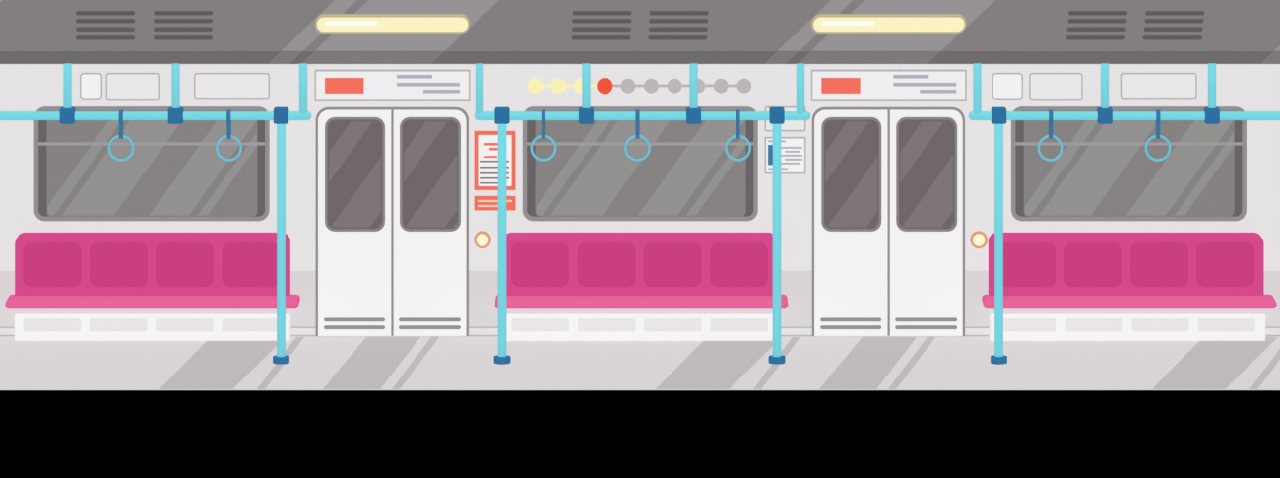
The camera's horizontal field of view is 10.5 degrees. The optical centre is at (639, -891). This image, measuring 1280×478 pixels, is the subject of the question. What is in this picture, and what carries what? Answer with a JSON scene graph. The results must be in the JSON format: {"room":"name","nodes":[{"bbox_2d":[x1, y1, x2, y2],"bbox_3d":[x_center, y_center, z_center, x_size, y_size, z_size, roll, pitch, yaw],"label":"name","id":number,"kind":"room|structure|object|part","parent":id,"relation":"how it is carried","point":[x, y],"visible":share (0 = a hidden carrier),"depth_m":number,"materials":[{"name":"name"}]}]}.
{"room":"train carriage","nodes":[
{"label":"train carriage","id":0,"kind":"room"},
{"bbox_2d":[0,64,1279,325],"bbox_3d":[0.000,9.300,60.060,14.000,2.604,0.120,0,0,0],"label":"wall","id":1,"kind":"structure","parent":0,"point":[23,87],"depth_m":60.01,"materials":[{"name":"white metal"}]},
{"bbox_2d":[79,72,102,99],"bbox_3d":[-4.738,8.426,59.993,0.196,0.229,0.014,0,0,0],"label":"wall plate","id":2,"kind":"object","parent":1,"relation":"attached to","point":[91,84],"visible":1,"depth_m":59.99,"materials":[{"name":"grey plastic"}]},
{"bbox_2d":[105,72,159,100],"bbox_3d":[-4.379,8.428,59.993,0.463,0.234,0.014,0,0,0],"label":"wall plate","id":3,"kind":"object","parent":1,"relation":"attached to","point":[118,86],"visible":1,"depth_m":59.99,"materials":[{"name":"grey plastic"}]},
{"bbox_2d":[34,106,269,220],"bbox_3d":[-4.214,9.095,59.985,2.030,0.986,0.030,0,0,0],"label":"window","id":4,"kind":"structure","parent":1,"relation":"in","point":[173,171],"depth_m":59.99,"materials":[{"name":"grey glass"}]},
{"bbox_2d":[193,72,269,99],"bbox_3d":[-3.522,8.424,59.993,0.654,0.225,0.014,0,0,0],"label":"wall plate","id":5,"kind":"object","parent":1,"relation":"attached to","point":[207,86],"visible":1,"depth_m":59.99,"materials":[{"name":"grey plastic"}]},
{"bbox_2d":[315,107,468,335],"bbox_3d":[-2.139,9.594,59.984,1.321,1.973,0.032,0,0,0],"label":"door","id":6,"kind":"structure","parent":1,"relation":"in","point":[392,183],"depth_m":59.98,"materials":[{"name":"grey metal"}]},
{"bbox_2d":[323,317,384,328],"bbox_3d":[-2.464,10.470,59.980,0.527,0.099,0.005,0,0,0],"label":"vent grille","id":7,"kind":"object","parent":6,"relation":"attached to","point":[329,322],"depth_m":59.98,"materials":[{"name":"grey metal"}]},
{"bbox_2d":[398,317,460,328],"bbox_3d":[-1.814,10.470,59.980,0.535,0.099,0.005,0,0,0],"label":"vent grille","id":8,"kind":"object","parent":6,"relation":"attached to","point":[404,322],"depth_m":59.98,"materials":[{"name":"grey metal"}]},
{"bbox_2d":[314,69,470,100],"bbox_3d":[-2.137,8.415,59.985,1.342,0.263,0.030,0,0,0],"label":"header sign","id":9,"kind":"object","parent":1,"relation":"attached to","point":[329,85],"visible":1,"depth_m":59.98,"materials":[{"name":"grey plastic"}]},
{"bbox_2d":[473,230,491,248],"bbox_3d":[-1.359,9.749,59.987,0.150,0.150,0.026,0,0,0],"label":"button","id":10,"kind":"object","parent":1,"relation":"attached to","point":[481,239],"visible":1,"depth_m":59.98,"materials":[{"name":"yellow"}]},
{"bbox_2d":[473,130,515,190],"bbox_3d":[-1.254,9.067,59.993,0.357,0.510,0.014,0,0,0],"label":"poster","id":11,"kind":"object","parent":1,"relation":"attached to","point":[485,143],"visible":0.93,"depth_m":59.99,"materials":[{"name":"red paper"}]},
{"bbox_2d":[473,195,515,210],"bbox_3d":[-1.254,9.435,59.993,0.357,0.123,0.017,0,0,0],"label":"notice","id":12,"kind":"object","parent":1,"relation":"attached to","point":[480,203],"visible":0.88,"depth_m":59.99,"materials":[{"name":"red paper"}]},
{"bbox_2d":[527,77,751,93],"bbox_3d":[-0.003,8.425,59.995,1.931,0.139,0.013,0,0,0],"label":"map","id":13,"kind":"object","parent":1,"relation":"attached to","point":[605,85],"visible":0.87,"depth_m":59.99,"materials":[{"name":"yellow"}]},
{"bbox_2d":[0,325,1279,335],"bbox_3d":[0.000,10.543,59.992,13.597,0.083,0.015,0,0,0],"label":"baseboard","id":14,"kind":"structure","parent":1,"relation":"attached to","point":[4,330],"depth_m":59.99,"materials":[{"name":"grey paint"}]},
{"bbox_2d":[522,106,758,220],"bbox_3d":[0.002,9.095,59.985,2.030,0.986,0.030,0,0,0],"label":"window","id":15,"kind":"structure","parent":1,"relation":"in","point":[687,173],"depth_m":59.99,"materials":[{"name":"grey glass"}]},
{"bbox_2d":[764,136,805,174],"bbox_3d":[1.254,9.023,59.993,0.357,0.319,0.014,0,0,0],"label":"poster","id":16,"kind":"object","parent":1,"relation":"attached to","point":[793,149],"visible":0.8,"depth_m":59.99,"materials":[{"name":"grey paper"}]},
{"bbox_2d":[768,144,772,165],"bbox_3d":[1.145,9.019,59.989,0.081,0.174,0.003,0,0,0],"label":"picture","id":17,"kind":"object","parent":16,"relation":"attached to","point":[770,147],"depth_m":59.99,"materials":[{"name":"blue paper"}]},
{"bbox_2d":[764,106,805,131],"bbox_3d":[1.254,8.708,59.994,0.357,0.217,0.016,0,0,0],"label":"notice","id":18,"kind":"object","parent":1,"relation":"attached to","point":[789,125],"visible":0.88,"depth_m":59.99,"materials":[{"name":"grey paper"}]},
{"bbox_2d":[812,107,964,335],"bbox_3d":[2.145,9.594,59.984,1.321,1.973,0.032,0,0,0],"label":"door","id":19,"kind":"structure","parent":1,"relation":"in","point":[888,183],"depth_m":59.98,"materials":[{"name":"grey metal"}]},
{"bbox_2d":[820,317,881,328],"bbox_3d":[1.820,10.470,59.980,0.527,0.099,0.005,0,0,0],"label":"vent grille","id":20,"kind":"object","parent":19,"relation":"attached to","point":[825,322],"depth_m":59.98,"materials":[{"name":"grey metal"}]},
{"bbox_2d":[895,317,957,328],"bbox_3d":[2.470,10.470,59.980,0.535,0.099,0.005,0,0,0],"label":"vent grille","id":21,"kind":"object","parent":19,"relation":"attached to","point":[900,322],"depth_m":59.98,"materials":[{"name":"grey metal"}]},
{"bbox_2d":[811,69,966,100],"bbox_3d":[2.147,8.415,59.985,1.342,0.263,0.030,0,0,0],"label":"header sign","id":22,"kind":"object","parent":1,"relation":"attached to","point":[826,85],"visible":1,"depth_m":59.98,"materials":[{"name":"white plastic"}]},
{"bbox_2d":[969,230,987,248],"bbox_3d":[2.925,9.749,59.987,0.150,0.150,0.026,0,0,0],"label":"button","id":23,"kind":"object","parent":1,"relation":"attached to","point":[979,239],"visible":1,"depth_m":59.98,"materials":[{"name":"yellow plastic"}]},
{"bbox_2d":[991,72,1023,99],"bbox_3d":[3.172,8.426,59.993,0.268,0.229,0.014,0,0,0],"label":"wall plate","id":24,"kind":"object","parent":1,"relation":"attached to","point":[1004,86],"visible":1,"depth_m":59.99,"materials":[{"name":"grey plastic"}]},
{"bbox_2d":[1028,72,1083,100],"bbox_3d":[3.590,8.428,59.993,0.463,0.234,0.014,0,0,0],"label":"wall plate","id":25,"kind":"object","parent":1,"relation":"attached to","point":[1042,86],"visible":1,"depth_m":59.99,"materials":[{"name":"grey plastic"}]},
{"bbox_2d":[1011,106,1246,220],"bbox_3d":[4.218,9.095,59.985,2.030,0.986,0.030,0,0,0],"label":"window","id":26,"kind":"structure","parent":1,"relation":"in","point":[1103,171],"depth_m":59.99,"materials":[{"name":"grey glass"}]},
{"bbox_2d":[1121,72,1197,99],"bbox_3d":[4.480,8.424,59.993,0.654,0.225,0.014,0,0,0],"label":"wall plate","id":27,"kind":"object","parent":1,"relation":"attached to","point":[1134,86],"visible":1,"depth_m":59.99,"materials":[{"name":"grey plastic"}]},
{"bbox_2d":[0,335,1279,389],"bbox_3d":[0.000,10.585,58.752,14.000,0.010,2.496,0,0,0],"label":"floor","id":28,"kind":"structure","parent":0,"point":[316,362],"depth_m":58.79,"materials":[{"name":"grey plastic"}]},
{"bbox_2d":[4,232,300,340],"bbox_3d":[-4.186,10.134,59.790,2.515,0.896,0.420,0,0,0],"label":"seat","id":29,"kind":"object","parent":28,"relation":"on","point":[69,286],"visible":0.94,"depth_m":59.82,"materials":[{"name":"pink"}]},
{"bbox_3d":[-5.056,10.444,59.757,0.495,0.114,0.006,0,0,0],"label":"panel","id":30,"kind":"part","parent":29,"relation":"part of","materials":[{"name":"grey"}]},
{"bbox_3d":[-4.484,10.444,59.757,0.495,0.114,0.006,0,0,0],"label":"panel","id":31,"kind":"part","parent":29,"relation":"part of","materials":[{"name":"grey"}]},
{"bbox_3d":[-4.195,10.313,59.758,2.362,0.072,0.004,0,0,0],"label":"rail","id":32,"kind":"part","parent":29,"relation":"part of","materials":[{"name":"pink"}]},
{"bbox_2d":[4,294,300,308],"bbox_3d":[-4.186,10.244,59.760,2.515,0.074,0.360,0,0,0],"label":"seat cushion","id":33,"kind":"object","parent":29,"relation":"on","point":[14,300],"depth_m":59.60,"materials":[{"name":"pink fabric"}]},
{"bbox_3d":[-4.200,9.959,59.920,2.365,0.546,0.160,0,0,0],"label":"backrest","id":34,"kind":"part","parent":29,"relation":"part of","materials":[{"name":"pink fabric"}]},
{"bbox_3d":[-3.917,10.444,59.757,0.495,0.114,0.006,0,0,0],"label":"panel","id":35,"kind":"part","parent":29,"relation":"part of","materials":[{"name":"grey"}]},
{"bbox_3d":[-3.346,10.444,59.757,0.495,0.114,0.006,0,0,0],"label":"panel","id":36,"kind":"part","parent":29,"relation":"part of","materials":[{"name":"grey"}]},
{"bbox_2d":[0,63,311,364],"bbox_3d":[-4.342,9.318,58.710,3.127,2.530,0.141,0,0,0],"label":"handrail","id":37,"kind":"object","parent":28,"relation":"on","point":[67,114],"depth_m":58.67,"materials":[{"name":"blue metal"}]},
{"bbox_3d":[-4.383,8.664,58.710,0.225,0.435,0.100,0,0,0],"label":"strap handle","id":38,"kind":"part","parent":37,"relation":"part of","materials":[{"name":"blue plastic"}]},
{"bbox_3d":[-4.342,8.497,58.710,3.127,0.073,0.073,0,0,0],"label":"rail","id":39,"kind":"part","parent":37,"relation":"part of","materials":[{"name":"blue metal"}]},
{"bbox_3d":[-3.472,8.664,58.710,0.225,0.435,0.100,0,0,0],"label":"strap handle","id":40,"kind":"part","parent":37,"relation":"part of","materials":[{"name":"blue plastic"}]},
{"bbox_2d":[495,232,787,340],"bbox_3d":[0.013,10.134,59.790,2.515,0.896,0.420,0,0,0],"label":"seat","id":41,"kind":"object","parent":28,"relation":"on","point":[560,286],"visible":0.9,"depth_m":59.82,"materials":[{"name":"pink fabric"}]},
{"bbox_3d":[-0.857,10.444,59.757,0.495,0.114,0.006,0,0,0],"label":"panel","id":42,"kind":"part","parent":41,"relation":"part of","materials":[{"name":"grey"}]},
{"bbox_3d":[-0.285,10.444,59.757,0.495,0.114,0.006,0,0,0],"label":"panel","id":43,"kind":"part","parent":41,"relation":"part of","materials":[{"name":"grey"}]},
{"bbox_3d":[0.004,10.313,59.758,2.362,0.072,0.004,0,0,0],"label":"rail","id":44,"kind":"part","parent":41,"relation":"part of","materials":[{"name":"pink"}]},
{"bbox_3d":[-0.001,9.959,59.920,2.365,0.546,0.160,0,0,0],"label":"backrest","id":45,"kind":"part","parent":41,"relation":"part of","materials":[{"name":"pink fabric"}]},
{"bbox_2d":[495,294,787,308],"bbox_3d":[0.013,10.244,59.760,2.515,0.074,0.360,0,0,0],"label":"seat cushion","id":46,"kind":"object","parent":41,"relation":"on","point":[512,300],"depth_m":59.60,"materials":[{"name":"pink fabric"}]},
{"bbox_3d":[0.282,10.444,59.757,0.495,0.114,0.006,0,0,0],"label":"panel","id":47,"kind":"part","parent":41,"relation":"part of","materials":[{"name":"grey plastic"}]},
{"bbox_3d":[0.853,10.444,59.757,0.495,0.114,0.006,0,0,0],"label":"panel","id":48,"kind":"part","parent":41,"relation":"part of","materials":[{"name":"grey plastic"}]},
{"bbox_2d":[474,63,810,364],"bbox_3d":[0.021,9.318,58.710,2.836,2.530,0.141,0,0,0],"label":"handrail","id":49,"kind":"object","parent":28,"relation":"on","point":[586,114],"depth_m":58.67,"materials":[{"name":"blue metal"}]},
{"bbox_3d":[-0.815,8.664,58.710,0.225,0.435,0.100,0,0,0],"label":"strap handle","id":50,"kind":"part","parent":49,"relation":"part of","materials":[{"name":"blue plastic"}]},
{"bbox_3d":[-0.021,8.664,58.710,0.225,0.435,0.100,0,0,0],"label":"strap handle","id":51,"kind":"part","parent":49,"relation":"part of","materials":[{"name":"blue plastic"}]},
{"bbox_3d":[0.021,8.497,58.710,2.836,0.073,0.073,0,0,0],"label":"rail","id":52,"kind":"part","parent":49,"relation":"part of","materials":[{"name":"blue metal"}]},
{"bbox_3d":[0.828,8.664,58.710,0.225,0.435,0.100,0,0,0],"label":"strap handle","id":53,"kind":"part","parent":49,"relation":"part of","materials":[{"name":"blue plastic"}]},
{"bbox_2d":[968,63,1279,364],"bbox_3d":[4.342,9.318,58.710,3.127,2.530,0.141,0,0,0],"label":"handrail","id":54,"kind":"object","parent":28,"relation":"on","point":[1104,114],"depth_m":58.67,"materials":[{"name":"blue metal"}]},
{"bbox_3d":[3.468,8.664,58.710,0.225,0.435,0.100,0,0,0],"label":"strap handle","id":55,"kind":"part","parent":54,"relation":"part of","materials":[{"name":"blue plastic"}]},
{"bbox_3d":[4.342,8.497,58.710,3.127,0.073,0.073,0,0,0],"label":"rail","id":56,"kind":"part","parent":54,"relation":"part of","materials":[{"name":"blue metal"}]},
{"bbox_3d":[4.375,8.664,58.710,0.225,0.435,0.100,0,0,0],"label":"strap handle","id":57,"kind":"part","parent":54,"relation":"part of","materials":[{"name":"blue plastic"}]},
{"bbox_2d":[981,232,1277,340],"bbox_3d":[4.203,10.134,59.790,2.515,0.896,0.420,0,0,0],"label":"seat","id":58,"kind":"object","parent":28,"relation":"on","point":[1057,286],"visible":0.92,"depth_m":59.82,"materials":[{"name":"pink upholstery fabric"},{"name":"white enamel"}]},
{"bbox_3d":[3.334,10.444,59.757,0.495,0.114,0.006,0,0,0],"label":"panel","id":59,"kind":"part","parent":58,"relation":"part of","materials":[{"name":"grey plastic"}]},
{"bbox_3d":[3.905,10.444,59.757,0.495,0.114,0.006,0,0,0],"label":"panel","id":60,"kind":"part","parent":58,"relation":"part of","materials":[{"name":"grey plastic"}]},
{"bbox_3d":[4.189,9.959,59.920,2.365,0.546,0.160,0,0,0],"label":"backrest","id":61,"kind":"part","parent":58,"relation":"part of","materials":[{"name":"pink fabric"}]},
{"bbox_3d":[4.195,10.313,59.758,2.362,0.072,0.004,0,0,0],"label":"rail","id":62,"kind":"part","parent":58,"relation":"part of","materials":[{"name":"pink"}]},
{"bbox_2d":[981,294,1277,308],"bbox_3d":[4.203,10.244,59.760,2.515,0.074,0.360,0,0,0],"label":"seat cushion","id":63,"kind":"object","parent":58,"relation":"on","point":[1009,300],"depth_m":59.60,"materials":[{"name":"pink fabric"}]},
{"bbox_3d":[4.473,10.444,59.757,0.495,0.114,0.006,0,0,0],"label":"panel","id":64,"kind":"part","parent":58,"relation":"part of","materials":[{"name":"grey plastic"}]},
{"bbox_3d":[5.044,10.444,59.757,0.495,0.114,0.006,0,0,0],"label":"panel","id":65,"kind":"part","parent":58,"relation":"part of","materials":[{"name":"grey plastic"}]},
{"bbox_2d":[0,0,1279,51],"bbox_3d":[0.052,7.578,59.112,14.538,0.961,1.775,0,0,0],"label":"ceiling","id":66,"kind":"structure","parent":0,"point":[25,25],"depth_m":58.56,"materials":[{"name":"grey"}]},
{"bbox_2d":[75,10,134,40],"bbox_3d":[-4.505,7.713,58.560,0.508,0.265,0.158,0,0,0],"label":"ceiling vent","id":67,"kind":"object","parent":66,"relation":"in","point":[79,13],"visible":1,"depth_m":58.56,"materials":[{"name":"grey metal"}]},
{"bbox_2d":[153,10,212,40],"bbox_3d":[-3.849,7.713,58.560,0.508,0.265,0.158,0,0,0],"label":"ceiling vent","id":68,"kind":"object","parent":66,"relation":"in","point":[157,13],"visible":1,"depth_m":58.56,"materials":[{"name":"grey metal"}]},
{"bbox_2d":[315,13,469,33],"bbox_3d":[-2.085,7.697,58.539,1.302,0.173,0.115,0,0,0],"label":"ceiling lamp","id":69,"kind":"object","parent":66,"relation":"attached to","point":[342,23],"visible":1,"depth_m":58.52,"materials":[{"name":"yellow plastic"}]},
{"bbox_2d":[317,17,467,31],"bbox_3d":[-2.085,7.700,58.526,1.272,0.133,0.084,0,0,0],"label":"diffuser","id":70,"kind":"object","parent":69,"relation":"attached to","point":[323,24],"depth_m":58.52,"materials":[{"name":"yellow"}]},
{"bbox_2d":[571,10,632,40],"bbox_3d":[-0.324,7.713,58.560,0.508,0.265,0.158,0,0,0],"label":"ceiling vent","id":71,"kind":"object","parent":66,"relation":"in","point":[575,13],"visible":1,"depth_m":58.54,"materials":[{"name":"grey metal"}]},
{"bbox_2d":[0,51,1279,63],"bbox_3d":[-0.303,8.004,58.709,14.061,0.108,0.023,0,0,0],"label":"trim","id":72,"kind":"structure","parent":66,"relation":"attached to","point":[6,57],"depth_m":58.70,"materials":[{"name":"grey"}]},
{"bbox_2d":[647,10,708,40],"bbox_3d":[0.324,7.713,58.560,0.508,0.265,0.158,0,0,0],"label":"ceiling vent","id":73,"kind":"object","parent":66,"relation":"in","point":[653,13],"visible":1,"depth_m":58.56,"materials":[{"name":"grey metal"}]},
{"bbox_2d":[811,13,965,33],"bbox_3d":[2.096,7.697,58.539,1.302,0.173,0.115,0,0,0],"label":"ceiling lamp","id":74,"kind":"object","parent":66,"relation":"attached to","point":[840,23],"visible":1,"depth_m":58.52,"materials":[{"name":"yellow plastic"}]},
{"bbox_2d":[813,17,964,31],"bbox_3d":[2.096,7.700,58.526,1.272,0.133,0.084,0,0,0],"label":"diffuser","id":75,"kind":"object","parent":74,"relation":"attached to","point":[819,24],"depth_m":58.52,"materials":[{"name":"yellow"}]},
{"bbox_2d":[1066,10,1127,40],"bbox_3d":[3.849,7.713,58.560,0.508,0.265,0.158,0,0,0],"label":"ceiling vent","id":76,"kind":"object","parent":66,"relation":"in","point":[1071,13],"visible":1,"depth_m":58.56,"materials":[{"name":"grey metal"}]},
{"bbox_2d":[1143,10,1204,40],"bbox_3d":[4.496,7.713,58.560,0.508,0.265,0.158,0,0,0],"label":"ceiling vent","id":77,"kind":"object","parent":66,"relation":"in","point":[1148,13],"visible":1,"depth_m":58.56,"materials":[{"name":"grey metal"}]}
]}

